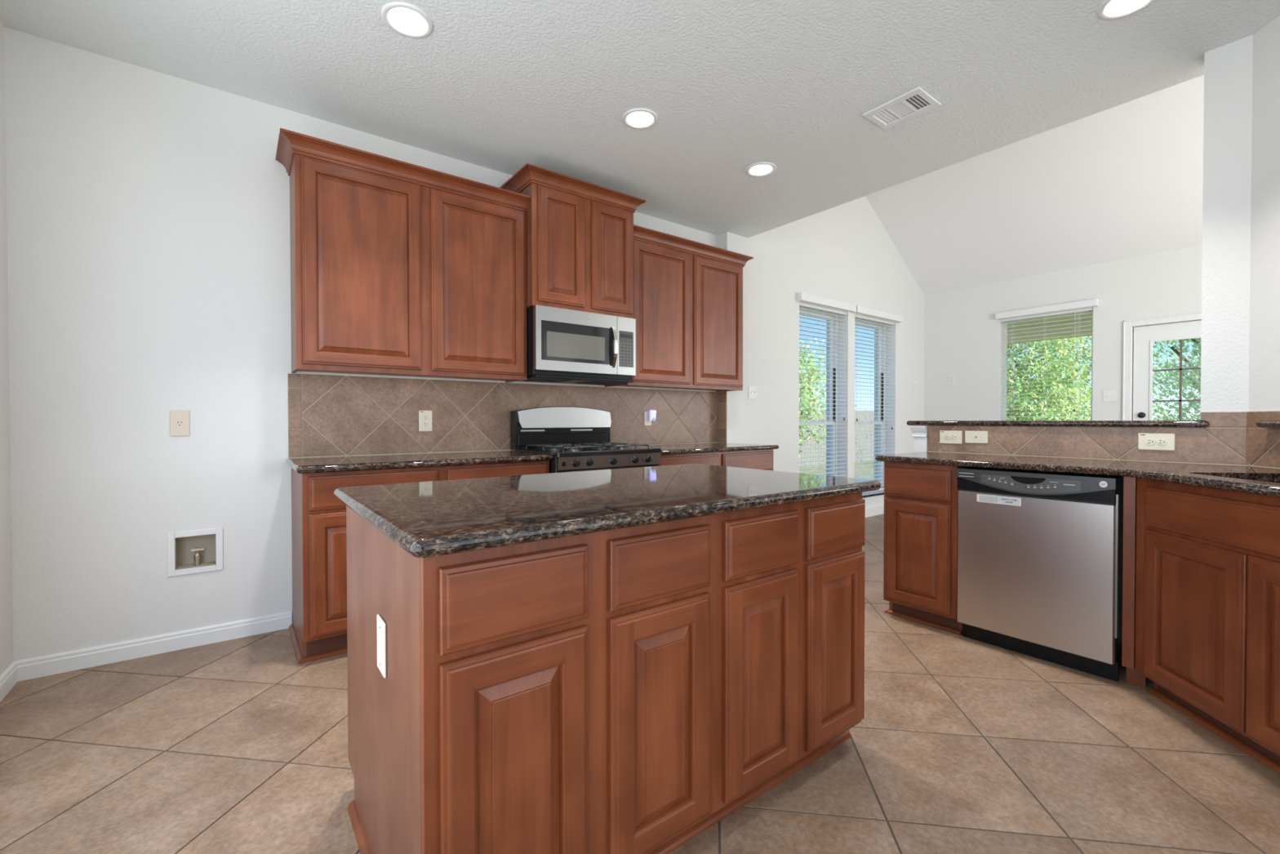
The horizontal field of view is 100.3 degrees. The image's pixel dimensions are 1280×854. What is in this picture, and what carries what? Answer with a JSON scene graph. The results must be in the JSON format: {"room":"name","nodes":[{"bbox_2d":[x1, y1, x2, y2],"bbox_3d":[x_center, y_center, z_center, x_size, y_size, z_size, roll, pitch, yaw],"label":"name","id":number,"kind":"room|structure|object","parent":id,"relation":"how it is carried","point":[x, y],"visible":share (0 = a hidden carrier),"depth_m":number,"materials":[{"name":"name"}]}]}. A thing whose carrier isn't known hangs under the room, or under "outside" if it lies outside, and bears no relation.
{"room":"kitchen","nodes":[
{"label":"kitchen","id":0,"kind":"room"},
{"bbox_2d":[0,20,13,675],"bbox_3d":[-1.125,-0.326,0.116,0.120,2.870,5.300,-1,1,-37],"label":"wall","id":1,"kind":"structure","parent":0,"point":[6,653],"depth_m":2.22,"materials":[{"name":"white paint"}]},
{"bbox_2d":[0,610,292,702],"bbox_3d":[-0.710,1.061,0.513,0.996,0.087,5.190,-1,1,-37],"label":"baseboard","id":2,"kind":"structure","parent":1,"relation":"attached to","point":[79,659],"depth_m":2.50,"materials":[{"name":"white paint"}]},
{"bbox_2d":[4,26,717,661],"bbox_3d":[-1.068,-0.366,3.556,4.350,2.870,0.120,-1,1,-37],"label":"wall","id":3,"kind":"structure","parent":0,"point":[148,211],"depth_m":2.52,"materials":[{"name":"white paint"}]},
{"bbox_2d":[169,410,190,435],"bbox_3d":[-2.235,-0.018,2.596,0.073,0.124,0.008,-1,1,-37],"label":"wall outlet","id":4,"kind":"object","parent":3,"relation":"attached to","point":[179,420],"visible":1,"depth_m":2.59,"materials":[{"name":"beige plastic"}]},
{"bbox_2d":[175,419,184,426],"bbox_3d":[-2.233,-0.018,2.594,0.033,0.033,0.002,-1,1,-37],"label":"receptacle","id":5,"kind":"object","parent":4,"relation":"attached to","point":[179,423],"depth_m":2.59,"materials":[{"name":"beige plastic"}]},
{"bbox_2d":[167,527,223,577],"bbox_3d":[-2.215,0.615,2.669,0.212,0.212,0.085,-1,1,-37],"label":"outlet box","id":6,"kind":"object","parent":3,"relation":"attached to","point":[202,548],"visible":1,"depth_m":2.67,"materials":[{"name":"white plastic"}]},
{"bbox_2d":[275,128,530,382],"bbox_3d":[-1.299,-0.857,3.070,1.288,1.131,0.365,-1,1,-37],"label":"upper cabinet","id":7,"kind":"object","parent":3,"relation":"attached to","point":[398,268],"visible":1,"depth_m":2.90,"materials":[{"name":"brown wood"}]},
{"bbox_2d":[287,373,727,457],"bbox_3d":[-0.558,-0.071,3.794,3.240,0.456,0.119,-1,1,-37],"label":"tile backsplash","id":8,"kind":"structure","parent":3,"relation":"attached to","point":[329,415],"depth_m":3.38,"materials":[{"name":"beige tile"}]},
{"bbox_2d":[418,410,432,431],"bbox_3d":[-1.316,-0.038,3.281,0.079,0.128,0.008,-1,1,-37],"label":"wall outlet","id":9,"kind":"object","parent":8,"relation":"attached to","point":[424,416],"visible":1,"depth_m":3.28,"materials":[{"name":"beige plastic"}]},
{"bbox_2d":[422,414,428,420],"bbox_3d":[-1.314,-0.057,3.278,0.033,0.033,0.002,-1,1,-37],"label":"receptacle","id":10,"kind":"object","parent":9,"relation":"attached to","point":[425,417],"depth_m":3.28,"materials":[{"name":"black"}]},
{"bbox_2d":[422,421,428,426],"bbox_3d":[-1.314,-0.018,3.279,0.033,0.033,0.002,-1,1,-37],"label":"receptacle","id":11,"kind":"object","parent":9,"relation":"attached to","point":[425,424],"depth_m":3.28,"materials":[{"name":"beige plastic"}]},
{"bbox_2d":[644,411,651,425],"bbox_3d":[0.065,-0.070,4.324,0.073,0.116,0.008,-1,1,-37],"label":"wall outlet","id":12,"kind":"object","parent":8,"relation":"attached to","point":[646,422],"visible":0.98,"depth_m":4.31,"materials":[{"name":"beige plastic"}]},
{"bbox_2d":[648,409,656,422],"bbox_3d":[0.101,-0.090,4.309,0.048,0.096,0.059,-1,1,-37],"label":"night light","id":13,"kind":"object","parent":12,"relation":"attached to","point":[652,414],"visible":1,"depth_m":4.29,"materials":[{"name":"white plastic"}]},
{"bbox_2d":[499,163,645,318],"bbox_3d":[-0.451,-1.172,3.660,0.903,0.832,0.440,-1,1,-37],"label":"upper cabinet","id":14,"kind":"object","parent":3,"relation":"attached to","point":[580,233],"visible":0.88,"depth_m":3.47,"materials":[{"name":"brown wood"}]},
{"bbox_2d":[519,304,635,385],"bbox_3d":[-0.446,-0.531,3.655,0.762,0.447,0.446,-1,1,-37],"label":"microwave","id":15,"kind":"object","parent":14,"relation":"attached to","point":[564,346],"visible":0.99,"depth_m":3.48,"materials":[{"name":"silver metal"}]},
{"bbox_2d":[604,224,753,391],"bbox_3d":[0.347,-0.874,4.314,1.275,1.131,0.365,-1,1,-37],"label":"upper cabinet","id":16,"kind":"object","parent":3,"relation":"attached to","point":[688,294],"visible":0.92,"depth_m":4.15,"materials":[{"name":"brown wood"}]},
{"bbox_2d":[0,0,1279,237],"bbox_3d":[1.173,-1.731,0.785,4.615,0.120,7.220,-1,1,-37],"label":"ceiling","id":17,"kind":"structure","parent":0,"point":[731,86],"depth_m":2.55,"materials":[{"name":"white paint"}]},
{"bbox_2d":[381,1,432,38],"bbox_3d":[-0.963,-1.681,2.217,0.196,0.008,0.196,-1,1,-37],"label":"recessed light","id":18,"kind":"object","parent":17,"relation":"in","point":[406,20],"visible":1,"depth_m":2.21,"materials":[{"name":"white plastic"}]},
{"bbox_2d":[622,108,657,128],"bbox_3d":[0.000,-1.691,2.939,0.196,0.008,0.196,-1,1,-37],"label":"recessed light","id":19,"kind":"object","parent":17,"relation":"in","point":[637,118],"visible":1,"depth_m":2.94,"materials":[{"name":"white plastic"}]},
{"bbox_2d":[746,162,776,176],"bbox_3d":[0.800,-1.699,3.535,0.196,0.008,0.196,-1,1,-37],"label":"recessed light","id":20,"kind":"object","parent":17,"relation":"in","point":[759,169],"visible":1,"depth_m":3.53,"materials":[{"name":"white plastic"}]},
{"bbox_2d":[862,86,941,129],"bbox_3d":[1.394,-1.692,2.852,0.244,0.009,0.304,-1,1,-37],"label":"ceiling vent","id":21,"kind":"object","parent":17,"relation":"in","point":[905,107],"visible":1,"depth_m":2.84,"materials":[{"name":"white metal"}]},
{"bbox_2d":[1097,0,1155,20],"bbox_3d":[1.938,-1.684,2.116,0.196,0.008,0.196,-1,1,-37],"label":"recessed light","id":22,"kind":"object","parent":17,"relation":"in","point":[1108,10],"visible":1,"depth_m":2.15,"materials":[{"name":"white plastic"}]},
{"bbox_2d":[0,513,1279,853],"bbox_3d":[2.449,1.161,1.768,8.700,0.150,7.400,-1,1,-37],"label":"floor","id":23,"kind":"structure","parent":0,"point":[962,744],"depth_m":1.71,"materials":[{"name":"beige tile"}]},
{"bbox_2d":[288,460,549,664],"bbox_3d":[-1.205,0.637,2.998,1.251,0.877,0.618,-1,1,-37],"label":"base cabinet","id":24,"kind":"object","parent":23,"relation":"on","point":[317,630],"visible":0.43,"depth_m":2.47,"materials":[{"name":"brown wood"}]},
{"bbox_2d":[285,450,553,473],"bbox_3d":[-1.200,0.181,2.979,1.256,0.033,0.649,-1,1,-37],"label":"countertop","id":25,"kind":"structure","parent":24,"relation":"on","point":[354,463],"depth_m":2.77,"materials":[{"name":"brown stone"}]},
{"bbox_2d":[510,406,661,473],"bbox_3d":[-0.354,0.447,3.551,0.766,1.182,0.720,-1,1,-37],"label":"gas range","id":26,"kind":"object","parent":23,"relation":"on","point":[578,438],"visible":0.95,"depth_m":3.58,"materials":[{"name":"black metal"}]},
{"bbox_2d":[514,446,661,457],"bbox_3d":[-0.347,0.157,3.538,0.766,0.033,0.611,-1,1,-37],"label":"cooktop","id":27,"kind":"object","parent":26,"relation":"in","point":[592,451],"depth_m":3.35,"materials":[{"name":"black metal"}]},
{"bbox_2d":[557,465,658,472],"bbox_3d":[-0.160,0.575,3.296,0.754,0.632,0.077,-1,1,-37],"label":"oven","id":28,"kind":"object","parent":26,"relation":"in","point":[608,467],"depth_m":3.25,"materials":[{"name":"silver glass"}]},
{"bbox_2d":[346,492,865,853],"bbox_3d":[-0.058,0.651,1.710,1.468,0.877,0.845,-1,1,-37],"label":"kitchen island","id":29,"kind":"object","parent":23,"relation":"on","point":[631,690],"visible":0.98,"depth_m":1.21,"materials":[{"name":"brown wood"}]},
{"bbox_2d":[376,613,386,678],"bbox_3d":[-0.587,0.496,1.213,0.007,0.122,0.076,-1,1,-37],"label":"cover plate","id":30,"kind":"object","parent":29,"relation":"attached to","point":[381,624],"visible":1,"depth_m":1.20,"materials":[{"name":"beige plastic"}]},
{"bbox_2d":[333,463,880,558],"bbox_3d":[-0.057,0.195,1.687,1.480,0.033,0.910,-1,1,-37],"label":"island countertop","id":31,"kind":"structure","parent":29,"relation":"on","point":[432,518],"depth_m":1.34,"materials":[{"name":"brown stone"}]},
{"bbox_2d":[657,448,773,470],"bbox_3d":[0.463,0.621,4.182,1.269,0.877,0.495,-1,1,-37],"label":"base cabinet","id":32,"kind":"object","parent":23,"relation":"on","point":[754,459],"visible":0.09,"depth_m":4.03,"materials":[{"name":"brown wood"}]},
{"bbox_2d":[627,442,778,454],"bbox_3d":[0.431,0.165,4.212,1.265,0.033,0.649,-1,1,-37],"label":"countertop","id":33,"kind":"structure","parent":32,"relation":"on","point":[668,449],"depth_m":4.03,"materials":[{"name":"brown stone"}]},
{"bbox_2d":[883,461,965,635],"bbox_3d":[1.715,0.633,3.058,0.585,0.877,0.407,-1,1,-37],"label":"base cabinet","id":34,"kind":"object","parent":23,"relation":"on","point":[920,568],"visible":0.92,"depth_m":2.86,"materials":[{"name":"brown wood"}]},
{"bbox_2d":[956,466,1137,681],"bbox_3d":[2.010,0.642,2.630,0.569,0.868,0.619,-1,1,-37],"label":"dishwasher","id":35,"kind":"object","parent":23,"relation":"on","point":[1042,577],"visible":0.98,"depth_m":2.42,"materials":[{"name":"silver metal"}]},
{"bbox_2d":[976,493,1021,506],"bbox_3d":[1.720,0.350,2.566,0.006,0.038,0.187,-1,1,-37],"label":"label","id":36,"kind":"object","parent":35,"relation":"attached to","point":[980,497],"visible":1,"depth_m":2.56,"materials":[{"name":"white paper"}]},
{"bbox_2d":[1121,476,1146,688],"bbox_3d":[2.054,0.642,2.218,0.080,0.877,0.062,-1,1,-37],"label":"strip","id":37,"kind":"object","parent":23,"relation":"on","point":[1133,677],"visible":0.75,"depth_m":2.20,"materials":[{"name":"brown wood"}]},
{"bbox_2d":[1134,477,1279,773],"bbox_3d":[2.137,0.648,1.685,0.400,0.877,0.955,0,1,8],"label":"base cabinet","id":38,"kind":"object","parent":23,"relation":"on","point":[1207,584],"visible":0.94,"depth_m":1.83,"materials":[{"name":"brown wood"}]},
{"bbox_2d":[875,451,1279,497],"bbox_3d":[2.112,0.187,2.114,1.127,0.033,2.665,0,1,-12],"label":"countertop","id":39,"kind":"structure","parent":38,"relation":"on","point":[1242,478],"depth_m":2.28,"materials":[{"name":"brown stone"}]},
{"bbox_2d":[908,425,927,452],"bbox_3d":[1.841,0.528,3.479,0.176,1.076,0.102,-1,1,-37],"label":"end post","id":40,"kind":"object","parent":39,"relation":"on","point":[919,433],"visible":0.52,"depth_m":3.42,"materials":[{"name":"white paint"}]},
{"bbox_2d":[717,231,747,443],"bbox_3d":[0.833,-0.359,4.856,0.265,2.820,0.140,-1,1,-37],"label":"wall column","id":41,"kind":"structure","parent":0,"point":[737,401],"depth_m":4.82,"materials":[{"name":"white paint"}]},
{"bbox_2d":[747,195,924,505],"bbox_3d":[2.331,-1.446,6.008,3.532,4.963,0.150,-1,1,-37],"label":"wall","id":42,"kind":"structure","parent":0,"point":[844,252],"depth_m":5.67,"materials":[{"name":"white paint"}]},
{"bbox_2d":[748,386,756,398],"bbox_3d":[1.047,-0.320,4.945,0.115,0.116,0.016,-1,1,-37],"label":"light switch","id":43,"kind":"object","parent":42,"relation":"attached to","point":[752,389],"visible":1,"depth_m":4.94,"materials":[{"name":"white plastic"}]},
{"bbox_2d":[799,306,837,476],"bbox_3d":[1.892,-0.226,5.708,0.929,2.068,0.230,-1,1,-37],"label":"window","id":44,"kind":"structure","parent":42,"relation":"in","point":[833,393],"depth_m":5.99,"materials":[{"name":"white plastic"}]},
{"bbox_2d":[796,292,856,476],"bbox_3d":[1.951,-0.289,5.638,0.979,2.098,0.122,-1,1,-37],"label":"window blind","id":45,"kind":"object","parent":44,"relation":"attached to","point":[800,295],"visible":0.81,"depth_m":5.64,"materials":[{"name":"white paint"}]},
{"bbox_2d":[854,317,885,497],"bbox_3d":[2.703,-0.235,6.321,0.951,2.068,0.230,-1,1,-37],"label":"window","id":46,"kind":"structure","parent":42,"relation":"in","point":[880,401],"depth_m":6.61,"materials":[{"name":"white plastic"}]},
{"bbox_2d":[852,305,902,493],"bbox_3d":[2.762,-0.297,6.251,1.001,2.098,0.122,-1,1,-37],"label":"window blind","id":47,"kind":"object","parent":46,"relation":"attached to","point":[861,309],"visible":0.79,"depth_m":6.24,"materials":[{"name":"white paint"}]},
{"bbox_2d":[865,502,884,517],"bbox_3d":[2.924,0.977,5.166,3.415,0.135,1.950,-1,1,-37],"label":"baseboard","id":48,"kind":"structure","parent":42,"relation":"attached to","point":[877,508],"depth_m":6.22,"materials":[{"name":"white paint"}]},
{"bbox_2d":[912,380,915,389],"bbox_3d":[3.490,-0.531,6.790,0.073,0.116,0.016,-1,1,-37],"label":"light switch","id":49,"kind":"object","parent":42,"relation":"attached to","point":[913,381],"visible":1,"depth_m":6.78,"materials":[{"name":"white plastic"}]},
{"bbox_2d":[826,320,877,480],"bbox_3d":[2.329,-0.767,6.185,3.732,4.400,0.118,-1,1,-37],"label":"window frame","id":50,"kind":"structure","parent":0,"point":[827,324],"depth_m":6.12,"materials":[{"name":"paint"}]},
{"bbox_2d":[865,75,1204,295],"bbox_3d":[4.345,-2.866,3.203,3.720,2.581,7.270,-1,1,-37],"label":"sloped ceiling","id":51,"kind":"structure","parent":0,"point":[1123,181],"depth_m":5.17,"materials":[{"name":"white paint"}]},
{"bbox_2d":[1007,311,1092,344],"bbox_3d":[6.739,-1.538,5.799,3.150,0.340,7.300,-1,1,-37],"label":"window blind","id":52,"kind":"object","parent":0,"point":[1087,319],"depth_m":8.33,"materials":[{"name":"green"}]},
{"bbox_2d":[924,244,1202,420],"bbox_3d":[5.864,-0.393,4.209,0.142,2.910,7.000,-1,1,-37],"label":"wall","id":53,"kind":"structure","parent":0,"point":[963,338],"depth_m":5.92,"materials":[{"name":"white paint"}]},
{"bbox_2d":[947,375,955,384],"bbox_3d":[3.895,-0.587,6.686,0.008,0.116,0.080,-1,1,-37],"label":"light switch","id":54,"kind":"object","parent":53,"relation":"attached to","point":[951,379],"visible":1,"depth_m":6.68,"materials":[{"name":"white plastic"}]},
{"bbox_2d":[1002,310,1093,420],"bbox_3d":[4.520,-0.378,5.964,0.170,1.758,0.850,-1,1,-37],"label":"window","id":55,"kind":"structure","parent":53,"relation":"in","point":[1004,371],"depth_m":6.30,"materials":[{"name":"white plastic"}]},
{"bbox_2d":[995,298,1098,420],"bbox_3d":[4.478,-0.431,5.922,0.122,1.790,0.925,-1,1,-37],"label":"window blind","id":56,"kind":"object","parent":55,"relation":"attached to","point":[1088,303],"visible":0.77,"depth_m":5.89,"materials":[{"name":"white paint"}]},
{"bbox_2d":[1102,390,1117,402],"bbox_3d":[4.810,-0.314,5.473,0.016,0.116,0.115,-1,1,-37],"label":"light switch","id":57,"kind":"object","parent":53,"relation":"attached to","point":[1111,395],"visible":1,"depth_m":5.47,"materials":[{"name":"white plastic"}]},
{"bbox_2d":[1122,311,1201,420],"bbox_3d":[5.185,-0.009,4.977,0.022,2.106,1.048,-1,1,-37],"label":"trim","id":58,"kind":"structure","parent":53,"relation":"attached to","point":[1127,325],"depth_m":5.34,"materials":[{"name":"white paint"}]},
{"bbox_2d":[1133,320,1201,420],"bbox_3d":[5.209,0.022,4.995,0.074,2.027,0.900,-1,1,-37],"label":"door","id":59,"kind":"structure","parent":53,"relation":"in","point":[1144,337],"depth_m":5.25,"materials":[{"name":"white paint"}]},
{"bbox_2d":[945,425,1199,646],"bbox_3d":[2.242,0.534,2.962,0.120,1.076,1.204,-1,1,-37],"label":"wall","id":60,"kind":"structure","parent":0,"point":[945,425],"depth_m":2.81,"materials":[{"name":"white paint"}]},
{"bbox_2d":[906,420,1209,426],"bbox_3d":[2.300,-0.021,3.060,0.400,0.031,1.360,-1,1,-37],"label":"countertop","id":61,"kind":"structure","parent":60,"relation":"on","point":[957,423],"depth_m":2.80,"materials":[{"name":"brown stone"}]},
{"bbox_2d":[927,410,1279,468],"bbox_3d":[2.398,0.055,2.079,0.582,0.237,2.819,0,1,-12],"label":"tile backsplash","id":62,"kind":"structure","parent":60,"relation":"attached to","point":[1230,437],"depth_m":2.60,"materials":[{"name":"beige tile"}]},
{"bbox_2d":[939,430,962,444],"bbox_3d":[1.906,0.062,3.279,0.008,0.080,0.128,-1,1,-37],"label":"wall outlet","id":63,"kind":"object","parent":62,"relation":"attached to","point":[953,437],"visible":1,"depth_m":3.28,"materials":[{"name":"beige plastic"}]},
{"bbox_2d":[944,434,950,439],"bbox_3d":[1.892,0.062,3.293,0.002,0.033,0.033,-1,1,-37],"label":"receptacle","id":64,"kind":"object","parent":63,"relation":"attached to","point":[947,437],"depth_m":3.29,"materials":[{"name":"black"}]},
{"bbox_2d":[951,434,956,439],"bbox_3d":[1.915,0.062,3.262,0.002,0.033,0.033,-1,1,-37],"label":"receptacle","id":65,"kind":"object","parent":63,"relation":"attached to","point":[953,437],"depth_m":3.26,"materials":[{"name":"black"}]},
{"bbox_2d":[964,431,987,443],"bbox_3d":[1.991,0.059,3.166,0.010,0.073,0.122,-1,1,-37],"label":"cable plate","id":66,"kind":"object","parent":62,"relation":"attached to","point":[971,437],"visible":1,"depth_m":3.16,"materials":[{"name":"beige plastic"}]},
{"bbox_2d":[1137,433,1175,450],"bbox_3d":[2.459,0.070,2.547,0.008,0.080,0.128,-1,1,-37],"label":"wall outlet","id":67,"kind":"object","parent":62,"relation":"attached to","point":[1162,442],"visible":1,"depth_m":2.54,"materials":[{"name":"beige plastic"}]},
{"bbox_2d":[1146,438,1155,444],"bbox_3d":[2.446,0.070,2.561,0.002,0.033,0.033,-1,1,-37],"label":"receptacle","id":68,"kind":"object","parent":67,"relation":"attached to","point":[1148,441],"depth_m":2.56,"materials":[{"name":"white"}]},
{"bbox_2d":[1156,438,1166,444],"bbox_3d":[2.469,0.070,2.530,0.002,0.033,0.033,-1,1,-37],"label":"receptacle","id":69,"kind":"object","parent":67,"relation":"attached to","point":[1159,441],"depth_m":2.53,"materials":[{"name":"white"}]},
{"bbox_2d":[1200,15,1279,427],"bbox_3d":[2.680,-0.306,2.318,0.190,2.770,0.383,0,1,-13],"label":"wall pillar","id":70,"kind":"structure","parent":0,"point":[1240,340],"depth_m":2.33,"materials":[{"name":"white paint"}]},
{"bbox_3d":[2.571,-0.295,1.361,1.202,2.770,1.202,-1,1,-37],"label":"wall","id":71,"kind":"structure","parent":0,"visible":0},
{"bbox_2d":[1255,420,1279,427],"bbox_3d":[2.670,-0.004,1.617,0.355,0.031,1.203,0,1,8],"label":"countertop","id":72,"kind":"structure","parent":71,"relation":"attached to","point":[1262,424],"depth_m":2.19,"materials":[{"name":"brown stone"}]},
{"label":"outside","id":73,"kind":"structure","parent":0,"visible":0},
{"bbox_2d":[799,461,874,479],"bbox_3d":[8.719,1.127,29.705,70.000,0.001,90.000,-1,1,-37],"label":"lawn","id":74,"kind":"structure","parent":73,"point":[867,462],"depth_m":16.09,"materials":[{"name":"plant"}]},
{"bbox_2d":[799,337,861,457],"bbox_3d":[2.951,-0.523,11.207,3.147,3.766,2.864,-1,1,-41],"label":"tree","id":75,"kind":"object","parent":74,"relation":"on","point":[806,411],"visible":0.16,"depth_m":10.83,"materials":[{"name":"green plant"}]},
{"bbox_2d":[799,408,874,466],"bbox_3d":[4.153,0.367,16.251,16.500,1.850,0.060,-1,1,-37],"label":"fence","id":76,"kind":"object","parent":74,"relation":"on","point":[870,430],"visible":0.09,"depth_m":18.79,"materials":[{"name":"grey wood"}]},
{"bbox_2d":[1006,335,1092,420],"bbox_3d":[7.242,-1.294,10.669,3.585,6.266,4.202,-1,1,-43],"label":"tree","id":77,"kind":"object","parent":74,"relation":"on","point":[1037,407],"visible":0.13,"depth_m":9.82,"materials":[{"name":"green plant"}]},
{"bbox_2d":[1022,336,1200,420],"bbox_3d":[14.212,-2.264,13.422,3.866,8.289,8.324,-1,1,-37],"label":"tree","id":78,"kind":"object","parent":74,"relation":"on","point":[1168,365],"visible":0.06,"depth_m":13.82,"materials":[{"name":"green plant"}]},
{"bbox_2d":[1152,337,1200,420],"bbox_3d":[11.675,-1.659,9.276,3.885,6.934,4.557,0,1,-26],"label":"tree","id":79,"kind":"object","parent":74,"relation":"on","point":[1195,353],"visible":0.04,"depth_m":10.33,"materials":[{"name":"green plant"}]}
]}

